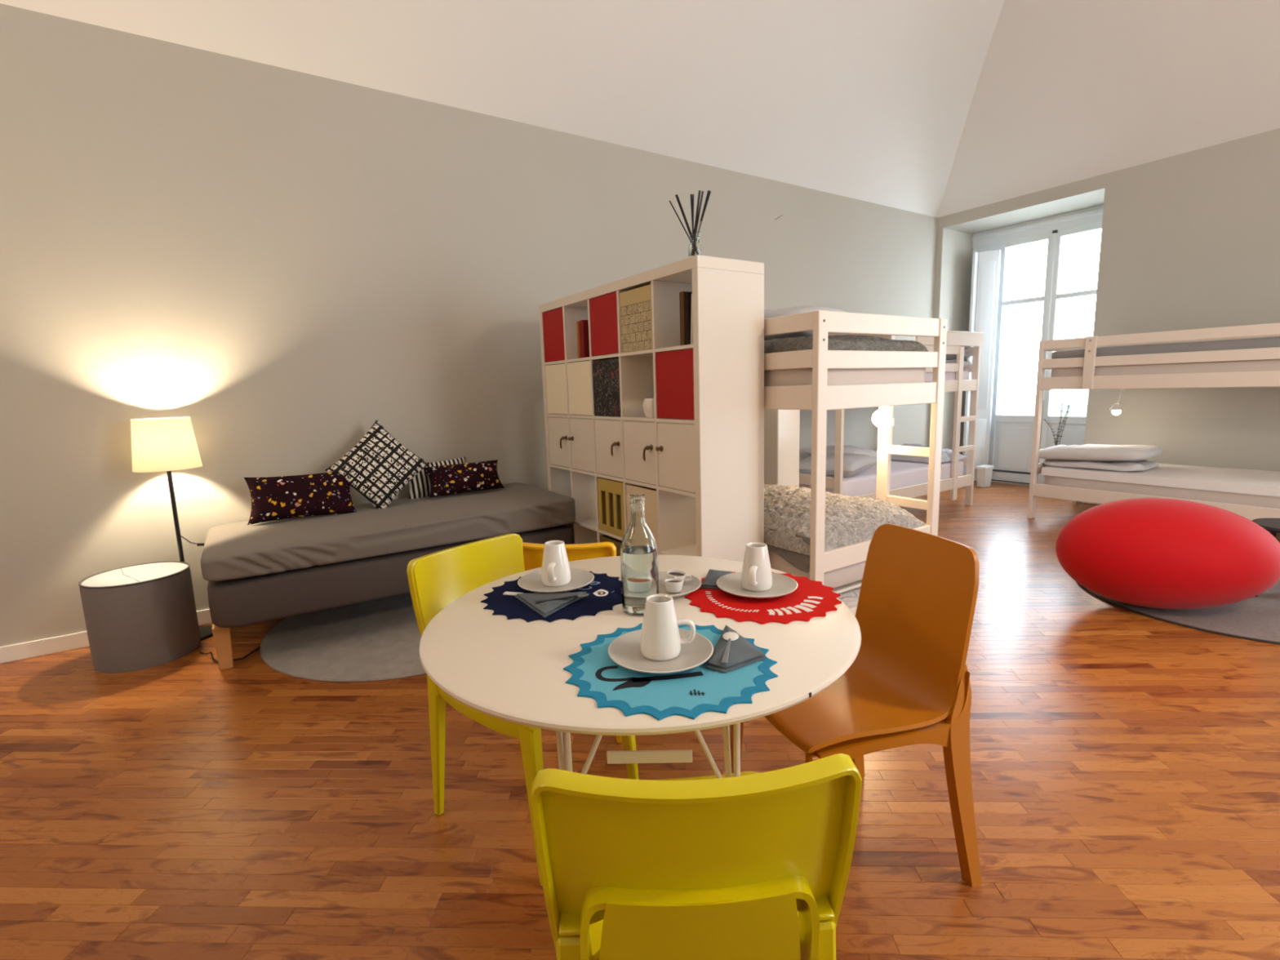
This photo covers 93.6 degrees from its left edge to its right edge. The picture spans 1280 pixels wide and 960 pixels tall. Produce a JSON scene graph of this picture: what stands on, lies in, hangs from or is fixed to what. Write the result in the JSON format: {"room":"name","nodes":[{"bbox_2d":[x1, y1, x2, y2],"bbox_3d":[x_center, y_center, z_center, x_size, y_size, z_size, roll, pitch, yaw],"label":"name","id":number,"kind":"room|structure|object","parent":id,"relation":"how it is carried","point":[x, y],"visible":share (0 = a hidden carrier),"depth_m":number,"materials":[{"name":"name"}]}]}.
{"room":"dormitory","nodes":[
{"label":"dormitory","id":0,"kind":"room"},
{"bbox_2d":[0,3,937,646],"bbox_3d":[-0.839,-1.239,4.388,10.267,3.713,0.124,-7,10,-33],"label":"wall","id":1,"kind":"structure","parent":0,"point":[286,264],"depth_m":3.48,"materials":[{"name":"grey paint"}]},
{"bbox_2d":[0,608,212,663],"bbox_3d":[-0.699,0.554,4.638,10.147,0.085,0.014,-7,10,-33],"label":"baseboard","id":2,"kind":"structure","parent":1,"relation":"attached to","point":[35,648],"depth_m":3.10,"materials":[{"name":"white paint"}]},
{"bbox_2d":[0,480,1279,959],"bbox_3d":[1.601,0.976,1.883,10.900,0.060,7.200,-7,10,-33],"label":"floor","id":3,"kind":"structure","parent":0,"point":[1125,764],"depth_m":1.85,"materials":[{"name":"brown wood"}]},
{"bbox_2d":[78,560,200,673],"bbox_3d":[-2.512,0.676,3.038,0.431,0.433,0.431,-7,10,-33],"label":"side table","id":4,"kind":"object","parent":3,"relation":"on","point":[144,615],"visible":1,"depth_m":2.89,"materials":[{"name":"grey fabric"}]},
{"bbox_2d":[130,417,213,640],"bbox_3d":[-2.417,0.261,3.237,0.409,1.188,0.292,-7,10,-33],"label":"floor lamp","id":5,"kind":"object","parent":3,"relation":"on","point":[169,444],"visible":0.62,"depth_m":3.05,"materials":[{"name":"beige fabric"}]},
{"bbox_2d":[196,542,204,546],"bbox_3d":[-2.359,0.348,3.251,0.061,0.019,0.018,-7,10,-33],"label":"switch","id":6,"kind":"object","parent":5,"relation":"attached to","point":[198,544],"depth_m":3.24,"materials":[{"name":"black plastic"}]},
{"bbox_2d":[199,646,260,662],"bbox_3d":[-2.060,0.865,3.031,0.311,0.033,0.192,-6,9,-23],"label":"power cord","id":7,"kind":"object","parent":3,"relation":"on","point":[259,647],"visible":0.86,"depth_m":3.00,"materials":[{"name":"black plastic"}]},
{"bbox_2d":[259,592,426,681],"bbox_3d":[-1.276,0.785,3.473,1.562,0.012,1.562,-7,10,-33],"label":"round rug","id":8,"kind":"object","parent":3,"relation":"on","point":[378,639],"visible":0.43,"depth_m":3.10,"materials":[{"name":"grey carpet"}]},
{"bbox_2d":[200,483,575,670],"bbox_3d":[-1.405,0.463,3.584,1.897,0.624,0.917,-7,10,-33],"label":"bed","id":9,"kind":"object","parent":3,"relation":"on","point":[255,573],"visible":0.87,"depth_m":3.08,"materials":[{"name":"grey fabric"}]},
{"bbox_2d":[244,471,356,524],"bbox_3d":[-1.931,0.090,3.436,0.550,0.254,0.177,-6,10,-26],"label":"cushion","id":10,"kind":"object","parent":9,"relation":"on","point":[282,497],"visible":1,"depth_m":3.37,"materials":[{"name":"fabric"}]},
{"bbox_2d":[324,419,430,508],"bbox_3d":[-1.580,-0.081,3.647,0.564,0.563,0.224,-4,9,-11],"label":"cushion","id":11,"kind":"object","parent":9,"relation":"on","point":[378,466],"visible":0.98,"depth_m":3.60,"materials":[{"name":"fabric"}]},
{"bbox_2d":[408,456,466,498],"bbox_3d":[-1.343,-0.010,3.998,0.430,0.254,0.125,-7,10,-29],"label":"cushion","id":12,"kind":"object","parent":9,"relation":"on","point":[420,486],"visible":0.27,"depth_m":3.90,"materials":[{"name":"white fabric"}]},
{"bbox_2d":[423,459,504,497],"bbox_3d":[-1.147,-0.013,3.935,0.496,0.195,0.166,-6,10,-28],"label":"cushion","id":13,"kind":"object","parent":9,"relation":"on","point":[450,479],"visible":1,"depth_m":3.87,"materials":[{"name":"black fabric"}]},
{"bbox_2d":[406,533,639,885],"bbox_3d":[-0.349,0.614,1.809,0.550,0.797,0.419,5,11,37],"label":"dining chair","id":14,"kind":"object","parent":3,"relation":"on","point":[436,580],"visible":0.36,"depth_m":1.80,"materials":[{"name":"yellow plastic"}]},
{"bbox_2d":[522,542,622,743],"bbox_3d":[-0.240,0.550,2.353,0.419,0.753,0.550,0,9,10],"label":"dining chair","id":15,"kind":"object","parent":3,"relation":"on","point":[533,553],"visible":0.11,"depth_m":2.05,"materials":[{"name":"plastic"}]},
{"bbox_2d":[419,555,861,778],"bbox_3d":[0.010,0.675,1.505,1.004,0.727,1.004,-7,10,-33],"label":"round table","id":16,"kind":"object","parent":3,"relation":"on","point":[512,670],"visible":0.57,"depth_m":1.20,"materials":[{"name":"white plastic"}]},
{"bbox_2d":[480,571,622,622],"bbox_3d":[-0.216,0.299,1.590,0.397,0.003,0.396,-7,10,-33],"label":"placemat","id":17,"kind":"object","parent":16,"relation":"on","point":[605,592],"visible":0.7,"depth_m":1.52,"materials":[{"name":"blue fabric"}]},
{"bbox_2d":[502,591,523,595],"bbox_3d":[-0.333,0.300,1.582,0.054,0.005,0.016,1,9,15],"label":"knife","id":18,"kind":"object","parent":17,"relation":"on","point":[511,593],"visible":0.74,"depth_m":1.58,"materials":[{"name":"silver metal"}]},
{"bbox_2d":[514,591,589,617],"bbox_3d":[-0.209,0.298,1.535,0.163,0.016,0.186,-7,10,-33],"label":"napkin","id":19,"kind":"object","parent":17,"relation":"on","point":[544,609],"visible":0.89,"depth_m":1.50,"materials":[{"name":"grey fabric"}]},
{"bbox_2d":[534,593,588,603],"bbox_3d":[-0.195,0.296,1.503,0.135,0.006,0.024,-5,9,-19],"label":"spoon","id":20,"kind":"object","parent":19,"relation":"on","point":[580,595],"visible":1,"depth_m":1.50,"materials":[{"name":"grey metal"}]},
{"bbox_2d":[577,593,588,597],"bbox_3d":[-0.145,0.292,1.520,0.030,0.006,0.024,-5,9,-19],"label":"bowl","id":21,"kind":"object","parent":20,"relation":"attached to","point":[581,595],"depth_m":1.51,"materials":[{"name":"grey"}]},
{"bbox_2d":[517,568,594,593],"bbox_3d":[-0.229,0.280,1.646,0.208,0.020,0.208,-7,10,-33],"label":"plate","id":22,"kind":"object","parent":17,"relation":"on","point":[580,578],"visible":0.73,"depth_m":1.64,"materials":[{"name":"white ceramic"}]},
{"bbox_2d":[541,540,570,586],"bbox_3d":[-0.232,0.228,1.624,0.080,0.114,0.110,-1,9,4],"label":"cup","id":23,"kind":"object","parent":22,"relation":"on","point":[555,571],"visible":1,"depth_m":1.61,"materials":[{"name":"white ceramic"}]},
{"bbox_2d":[620,493,658,616],"bbox_3d":[-0.002,0.175,1.436,0.090,0.284,0.090,-7,10,-33],"label":"water bottle","id":24,"kind":"object","parent":16,"relation":"on","point":[638,548],"visible":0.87,"depth_m":1.41,"materials":[{"name":"clear glass"}]},
{"bbox_2d":[563,623,777,720],"bbox_3d":[0.057,0.355,1.171,0.412,0.003,0.412,-7,10,-33],"label":"placemat","id":25,"kind":"object","parent":16,"relation":"on","point":[691,693],"visible":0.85,"depth_m":1.08,"materials":[{"name":"blue fabric"}]},
{"bbox_2d":[608,628,713,673],"bbox_3d":[0.041,0.341,1.190,0.208,0.020,0.208,-7,10,-33],"label":"plate","id":26,"kind":"object","parent":25,"relation":"on","point":[624,651],"visible":0.77,"depth_m":1.17,"materials":[{"name":"white ceramic"}]},
{"bbox_2d":[640,594,695,661],"bbox_3d":[0.054,0.287,1.182,0.110,0.114,0.080,-2,9,1],"label":"cup","id":27,"kind":"object","parent":26,"relation":"on","point":[660,639],"visible":1,"depth_m":1.15,"materials":[{"name":"white ceramic"}]},
{"bbox_2d":[706,624,766,672],"bbox_3d":[0.204,0.332,1.209,0.104,0.022,0.212,1,9,19],"label":"napkin","id":28,"kind":"object","parent":25,"relation":"on","point":[742,653],"visible":0.89,"depth_m":1.16,"materials":[{"name":"grey fabric"}]},
{"bbox_2d":[720,631,738,663],"bbox_3d":[0.173,0.327,1.182,0.033,0.006,0.135,1,10,15],"label":"spoon","id":29,"kind":"object","parent":28,"relation":"on","point":[729,636],"visible":1,"depth_m":1.21,"materials":[{"name":"silver metal"}]},
{"bbox_2d":[722,631,738,640],"bbox_3d":[0.185,0.319,1.226,0.033,0.006,0.041,1,11,15],"label":"bowl","id":30,"kind":"object","parent":29,"relation":"attached to","point":[729,636],"depth_m":1.22,"materials":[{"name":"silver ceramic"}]},
{"bbox_2d":[658,571,701,597],"bbox_3d":[0.059,0.282,1.597,0.208,0.020,0.208,-7,10,-33],"label":"plate","id":31,"kind":"object","parent":16,"relation":"on","point":[688,587],"visible":0.41,"depth_m":1.59,"materials":[{"name":"white ceramic"}]},
{"bbox_2d":[663,577,684,592],"bbox_3d":[0.086,0.272,1.557,0.051,0.032,0.058,-6,10,-28],"label":"pot","id":32,"kind":"object","parent":31,"relation":"on","point":[672,585],"visible":1,"depth_m":1.54,"materials":[{"name":"white ceramic"}]},
{"bbox_2d":[666,569,692,582],"bbox_3d":[0.101,0.263,1.614,0.060,0.034,0.054,-7,10,-33],"label":"pot","id":33,"kind":"object","parent":31,"relation":"on","point":[672,574],"visible":0.66,"depth_m":1.61,"materials":[{"name":"white ceramic"}]},
{"bbox_2d":[684,571,841,624],"bbox_3d":[0.310,0.292,1.536,0.390,0.003,0.390,-7,10,-33],"label":"placemat","id":34,"kind":"object","parent":16,"relation":"on","point":[811,598],"visible":0.77,"depth_m":1.46,"materials":[{"name":"red fabric"}]},
{"bbox_2d":[699,568,732,589],"bbox_3d":[0.216,0.267,1.647,0.080,0.017,0.150,1,9,16],"label":"napkin","id":35,"kind":"object","parent":34,"relation":"on","point":[710,580],"visible":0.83,"depth_m":1.62,"materials":[{"name":"grey fabric"}]},
{"bbox_2d":[715,571,798,598],"bbox_3d":[0.303,0.277,1.562,0.208,0.020,0.208,-7,10,-33],"label":"plate","id":36,"kind":"object","parent":34,"relation":"on","point":[782,584],"visible":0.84,"depth_m":1.55,"materials":[{"name":"white ceramic"}]},
{"bbox_2d":[741,542,772,591],"bbox_3d":[0.293,0.224,1.546,0.104,0.114,0.080,-9,12,-41],"label":"cup","id":37,"kind":"object","parent":36,"relation":"on","point":[756,574],"visible":1,"depth_m":1.52,"materials":[{"name":"white ceramic"}]},
{"bbox_2d":[538,254,764,561],"bbox_3d":[-0.029,-0.166,3.463,0.427,1.820,1.635,-7,10,-33],"label":"cube shelf","id":38,"kind":"object","parent":3,"relation":"on","point":[702,450],"visible":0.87,"depth_m":2.89,"materials":[{"name":"white laminate"}]},
{"bbox_2d":[576,320,581,358],"bbox_3d":[-0.283,-0.831,3.576,0.190,0.212,0.025,-7,10,-33],"label":"book","id":39,"kind":"object","parent":38,"relation":"on","point":[577,322],"visible":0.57,"depth_m":3.52,"materials":[{"name":"orange paper"}]},
{"bbox_2d":[579,320,589,358],"bbox_3d":[-0.255,-0.830,3.550,0.200,0.215,0.045,-7,10,-33],"label":"book","id":40,"kind":"object","parent":38,"relation":"on","point":[584,324],"visible":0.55,"depth_m":3.49,"materials":[{"name":"red paper"}]},
{"bbox_2d":[592,357,621,417],"bbox_3d":[-0.050,-0.524,3.403,0.332,0.310,0.285,-7,10,-33],"label":"box","id":41,"kind":"object","parent":38,"relation":"on","point":[606,372],"visible":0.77,"depth_m":3.30,"materials":[{"name":"black cardboard"}]},
{"bbox_2d":[597,477,624,537],"bbox_3d":[-0.029,0.138,3.504,0.330,0.308,0.281,-7,10,-33],"label":"crate","id":42,"kind":"object","parent":38,"relation":"on","point":[611,492],"visible":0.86,"depth_m":3.44,"materials":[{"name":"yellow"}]},
{"bbox_2d":[600,534,622,555],"bbox_3d":[-0.019,0.474,3.555,0.330,0.296,0.285,-7,10,-33],"label":"storage box","id":43,"kind":"object","parent":38,"relation":"on","point":[604,538],"visible":0.13,"depth_m":3.48,"materials":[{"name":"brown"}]},
{"bbox_2d":[619,284,653,352],"bbox_3d":[0.114,-0.817,3.093,0.332,0.302,0.285,-7,10,-33],"label":"printed box","id":44,"kind":"object","parent":38,"relation":"on","point":[636,318],"visible":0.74,"depth_m":2.99,"materials":[{"name":"beige cardboard"}]},
{"bbox_2d":[626,484,657,549],"bbox_3d":[0.144,0.174,3.244,0.331,0.304,0.285,-7,10,-33],"label":"storage box","id":45,"kind":"object","parent":38,"relation":"on","point":[651,505],"visible":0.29,"depth_m":3.09,"materials":[{"name":"beige"}]},
{"bbox_2d":[643,398,654,417],"bbox_3d":[0.065,-0.365,3.045,0.098,0.098,0.097,-7,10,-33],"label":"vase","id":46,"kind":"object","parent":38,"relation":"on","point":[648,403],"visible":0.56,"depth_m":3.01,"materials":[{"name":"white ceramic"}]},
{"bbox_2d":[679,291,692,345],"bbox_3d":[0.271,-0.735,2.754,0.200,0.235,0.030,-7,10,-33],"label":"book","id":47,"kind":"object","parent":38,"relation":"on","point":[682,294],"visible":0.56,"depth_m":2.70,"materials":[{"name":"brown paper"}]},
{"bbox_2d":[685,292,692,344],"bbox_3d":[0.293,-0.730,2.742,0.200,0.228,0.012,-7,10,-33],"label":"book","id":48,"kind":"object","parent":38,"relation":"on","point":[688,295],"visible":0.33,"depth_m":2.69,"materials":[{"name":"black paper"}]},
{"bbox_2d":[669,190,711,257],"bbox_3d":[0.219,-1.103,2.600,0.175,0.275,0.056,1,9,16],"label":"reed diffuser","id":49,"kind":"object","parent":38,"relation":"on","point":[695,246],"visible":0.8,"depth_m":2.59,"materials":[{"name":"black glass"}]},
{"bbox_2d":[688,233,701,257],"bbox_3d":[0.238,-1.015,2.608,0.056,0.097,0.056,-7,10,-33],"label":"jar","id":50,"kind":"object","parent":49,"relation":"attached to","point":[695,246],"depth_m":2.59,"materials":[{"name":"clear glass"}]},
{"bbox_2d":[690,293,693,344],"bbox_3d":[0.309,-0.725,2.729,0.190,0.222,0.021,-7,10,-33],"label":"book","id":51,"kind":"object","parent":38,"relation":"on","point":[691,317],"visible":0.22,"depth_m":2.68,"materials":[{"name":"white paper"}]},
{"bbox_2d":[529,753,862,959],"bbox_3d":[0.074,0.718,1.038,0.419,0.797,0.550,-2,9,-2],"label":"dining chair","id":52,"kind":"object","parent":3,"relation":"on","point":[751,865],"visible":1,"depth_m":0.76,"materials":[{"name":"yellow plastic"}]},
{"bbox_2d":[764,408,799,487],"bbox_3d":[0.886,-0.229,5.013,0.250,1.425,0.942,-7,10,-33],"label":"cabinet","id":53,"kind":"object","parent":3,"relation":"on","point":[781,427],"visible":0.06,"depth_m":4.61,"materials":[{"name":"white laminate"}]},
{"bbox_2d":[837,586,861,616],"bbox_3d":[0.683,0.557,3.828,0.850,0.180,1.980,-7,10,-33],"label":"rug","id":54,"kind":"object","parent":3,"relation":"on","point":[850,598],"visible":0.02,"depth_m":3.01,"materials":[{"name":"white fabric"}]},
{"bbox_2d":[729,524,982,887],"bbox_3d":[0.558,0.586,1.618,0.512,0.855,0.486,-4,9,-17],"label":"shell chair","id":55,"kind":"object","parent":3,"relation":"on","point":[907,682],"visible":0.8,"depth_m":1.53,"materials":[{"name":"orange plastic"}]},
{"bbox_2d":[764,310,947,593],"bbox_3d":[0.627,-0.110,3.793,0.989,1.573,2.065,-7,10,-33],"label":"bunk bed","id":56,"kind":"object","parent":3,"relation":"on","point":[820,397],"visible":0.4,"depth_m":2.81,"materials":[{"name":"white wood"}]},
{"bbox_2d":[768,550,866,588],"bbox_3d":[0.635,0.302,3.850,0.913,0.213,1.975,-7,10,-33],"label":"mattress","id":57,"kind":"object","parent":56,"relation":"on","point":[850,574],"visible":0.02,"depth_m":2.93,"materials":[{"name":"white fabric"}]},
{"bbox_2d":[764,484,925,573],"bbox_3d":[0.718,0.152,3.651,0.933,0.292,1.629,-7,10,-33],"label":"fleece blanket","id":58,"kind":"object","parent":57,"relation":"on","point":[849,520],"visible":0.41,"depth_m":2.98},
{"bbox_2d":[764,527,810,573],"bbox_3d":[0.671,0.327,2.943,0.033,0.160,0.420,-7,10,-33],"label":"throw","id":59,"kind":"object","parent":58,"relation":"on","point":[793,545],"depth_m":2.87,"materials":[{"name":"beige fabric"}]},
{"bbox_2d":[764,367,925,386],"bbox_3d":[0.612,-0.599,3.712,0.918,0.188,1.982,-7,10,-33],"label":"mattress","id":60,"kind":"object","parent":56,"relation":"on","point":[798,376],"visible":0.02,"depth_m":2.83,"materials":[{"name":"white fabric"}]},
{"bbox_2d":[764,334,928,353],"bbox_3d":[0.665,-0.754,3.604,0.900,0.148,1.745,-7,10,-33],"label":"throw","id":61,"kind":"object","parent":60,"relation":"on","point":[839,342],"visible":0.34,"depth_m":2.85,"materials":[{"name":"grey fabric"}]},
{"bbox_2d":[764,306,848,340],"bbox_3d":[0.767,-0.832,3.266,0.496,0.208,0.621,-9,11,-38],"label":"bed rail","id":62,"kind":"object","parent":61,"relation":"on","point":[768,313],"visible":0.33,"depth_m":3.05,"materials":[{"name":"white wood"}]},
{"bbox_2d":[871,408,893,427],"bbox_3d":[1.369,-0.347,3.376,0.142,0.101,0.100,-7,10,-33],"label":"lamp","id":63,"kind":"object","parent":56,"relation":"attached to","point":[881,418],"visible":1,"depth_m":3.33,"materials":[{"name":"white plastic"}]},
{"bbox_2d":[799,330,984,506],"bbox_3d":[2.220,-0.530,5.797,2.104,1.705,0.991,-7,10,-33],"label":"bunk bed","id":64,"kind":"object","parent":3,"relation":"on","point":[955,340],"visible":0.33,"depth_m":5.71,"materials":[{"name":"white wood"}]},
{"bbox_2d":[799,459,963,496],"bbox_3d":[2.222,-0.044,5.862,1.976,0.220,0.905,-7,10,-33],"label":"mattress","id":65,"kind":"object","parent":64,"relation":"on","point":[903,473],"visible":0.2,"depth_m":5.42,"materials":[{"name":"white fabric"}]},
{"bbox_2d":[799,452,876,477],"bbox_3d":[1.730,-0.134,5.356,0.498,0.208,0.621,-9,12,-41],"label":"pillow","id":66,"kind":"object","parent":65,"relation":"on","point":[853,464],"visible":0.53,"depth_m":5.17,"materials":[{"name":"white fabric"}]},
{"bbox_2d":[804,444,877,458],"bbox_3d":[2.044,-0.247,5.938,0.720,0.194,0.459,-7,10,-29],"label":"pillow","id":67,"kind":"object","parent":65,"relation":"on","point":[831,448],"visible":0.35,"depth_m":5.81,"materials":[{"name":"white fabric"}]},
{"bbox_2d":[875,443,964,463],"bbox_3d":[2.795,-0.303,6.184,0.530,0.157,0.830,-7,10,-33],"label":"blanket","id":68,"kind":"object","parent":65,"relation":"on","point":[946,454],"visible":0.24,"depth_m":5.94,"materials":[{"name":"white fabric"}]},
{"bbox_2d":[924,369,968,381],"bbox_3d":[2.195,-0.946,5.725,1.971,0.175,0.905,-7,10,-33],"label":"mattress","id":69,"kind":"object","parent":64,"relation":"on","point":[948,375],"visible":0.06,"depth_m":5.66,"materials":[{"name":"white fabric"}]},
{"bbox_2d":[945,360,971,368],"bbox_3d":[2.900,-1.162,6.129,0.320,0.089,0.840,-7,10,-33],"label":"folded blanket","id":70,"kind":"object","parent":69,"relation":"on","point":[966,364],"visible":0.23,"depth_m":5.79,"materials":[{"name":"white fabric"}]},
{"bbox_2d":[945,351,971,360],"bbox_3d":[2.891,-1.247,6.111,0.320,0.091,0.840,-7,10,-33],"label":"folded blanket","id":71,"kind":"object","parent":70,"relation":"on","point":[948,357],"visible":0.14,"depth_m":5.77,"materials":[{"name":"grey fabric"}]},
{"bbox_2d":[975,464,993,488],"bbox_3d":[4.054,-0.043,7.077,0.192,0.250,0.112,-7,10,-33],"label":"waste bin","id":72,"kind":"object","parent":3,"relation":"on","point":[984,472],"visible":1,"depth_m":7.03,"materials":[{"name":"white plastic"}]},
{"bbox_2d":[1043,389,1076,445],"bbox_3d":[4.463,-0.411,6.437,0.247,1.145,0.150,1,9,15],"label":"branches","id":73,"kind":"object","parent":3,"relation":"on","point":[1068,391],"visible":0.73,"depth_m":6.39,"materials":[{"name":"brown plant"}]},
{"bbox_2d":[1027,322,1279,520],"bbox_3d":[4.462,-0.374,4.746,1.007,1.578,2.065,-7,10,-33],"label":"bunk bed","id":74,"kind":"object","parent":3,"relation":"on","point":[1088,380],"visible":0.75,"depth_m":4.68,"materials":[{"name":"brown wood"}]},
{"bbox_2d":[1110,388,1125,414],"bbox_3d":[4.205,-0.701,5.294,0.094,0.255,0.094,-7,10,-33],"label":"lamp","id":75,"kind":"object","parent":74,"relation":"hanging from","point":[1116,409],"visible":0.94,"depth_m":5.28,"materials":[{"name":"white plastic"}]},
{"bbox_2d":[1044,475,1279,508],"bbox_3d":[4.483,0.049,4.817,0.918,0.214,1.930,-7,10,-33],"label":"mattress","id":76,"kind":"object","parent":74,"relation":"on","point":[1266,501],"visible":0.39,"depth_m":4.62,"materials":[{"name":"white fabric"}]},
{"bbox_2d":[1040,463,1279,497],"bbox_3d":[4.470,-0.023,4.802,0.910,0.070,1.900,-7,10,-33],"label":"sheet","id":77,"kind":"object","parent":76,"relation":"on","point":[1251,482],"visible":0.72,"depth_m":4.69,"materials":[{"name":"white fabric"}]},
{"bbox_2d":[1038,444,1162,471],"bbox_3d":[3.999,-0.215,5.264,0.617,0.203,0.803,-7,10,-33],"label":"pillow","id":78,"kind":"object","parent":77,"relation":"on","point":[1122,458],"visible":0.98,"depth_m":5.05,"materials":[{"name":"white fabric"}]},
{"bbox_2d":[1050,359,1279,377],"bbox_3d":[4.456,-0.863,4.679,0.917,0.189,1.950,-7,10,-33],"label":"mattress","id":79,"kind":"object","parent":74,"relation":"on","point":[1268,364],"visible":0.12,"depth_m":4.50,"materials":[{"name":"white fabric"}]},
{"bbox_2d":[1051,336,1279,359],"bbox_3d":[4.441,-1.014,4.667,0.882,0.116,1.940,-7,10,-33],"label":"duvet","id":80,"kind":"object","parent":79,"relation":"on","point":[1264,342],"visible":0.45,"depth_m":4.50,"materials":[{"name":"grey fabric"}]},
{"bbox_2d":[1076,579,1279,644],"bbox_3d":[3.341,0.657,3.396,1.432,0.012,1.432,-7,10,-33],"label":"round rug","id":81,"kind":"object","parent":3,"relation":"on","point":[1257,618],"visible":0.23,"depth_m":3.12,"materials":[{"name":"grey carpet"}]},
{"bbox_2d":[1055,497,1279,609],"bbox_3d":[2.817,0.391,3.236,1.000,0.585,0.690,1,9,11],"label":"pouf","id":82,"kind":"object","parent":81,"relation":"on","point":[1153,553],"visible":1,"depth_m":3.01,"materials":[{"name":"red fabric"}]},
{"bbox_2d":[1252,518,1279,596],"bbox_3d":[3.580,0.450,3.283,0.380,0.419,0.380,-7,10,-33],"label":"side table","id":83,"kind":"object","parent":81,"relation":"on","point":[1272,526],"visible":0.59,"depth_m":3.29,"materials":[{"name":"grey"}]},
{"bbox_2d":[0,0,1279,217],"bbox_3d":[1.168,-2.910,1.083,10.147,1.660,7.200,-7,10,-33],"label":"ceiling","id":84,"kind":"structure","parent":0,"point":[937,108],"depth_m":4.70,"materials":[{"name":"white paint"}]},
{"bbox_2d":[928,128,1279,502],"bbox_3d":[5.772,-1.424,4.353,0.753,3.733,7.440,-7,10,-33],"label":"wall","id":85,"kind":"structure","parent":0,"point":[1190,240],"depth_m":5.26,"materials":[{"name":"grey paint"}]},
{"bbox_2d":[962,204,1103,486],"bbox_3d":[4.405,-1.391,6.768,0.380,2.985,1.555,-7,10,-33],"label":"window","id":86,"kind":"structure","parent":85,"relation":"in","point":[1011,446],"depth_m":7.01,"materials":[{"name":"white paint"}]},
{"bbox_2d":[962,251,978,475],"bbox_3d":[4.035,-1.335,7.255,0.280,2.690,0.033,-7,10,-33],"label":"shutter","id":87,"kind":"object","parent":86,"relation":"attached to","point":[974,305],"depth_m":7.09,"materials":[{"name":"white paint"}]},
{"bbox_2d":[1082,502,1101,505],"bbox_3d":[5.965,0.490,3.729,0.014,0.085,5.540,-7,10,-33],"label":"baseboard","id":88,"kind":"structure","parent":85,"relation":"attached to","point":[1082,502],"depth_m":5.95,"materials":[{"name":"white paint"}]},
{"label":"outside","id":89,"kind":"structure","parent":0,"visible":0},
{"bbox_3d":[5.793,0.126,7.535,2.400,0.175,5.300,-7,10,-33],"label":"trim","id":90,"kind":"structure","parent":89,"visible":0},
{"bbox_2d":[998,394,1088,416],"bbox_3d":[5.638,-0.501,7.409,0.240,1.100,4.600,-7,10,-33],"label":"balcony railing","id":91,"kind":"object","parent":90,"relation":"on","point":[1077,400],"visible":0.09,"depth_m":7.74,"materials":[{"name":"white stone"}]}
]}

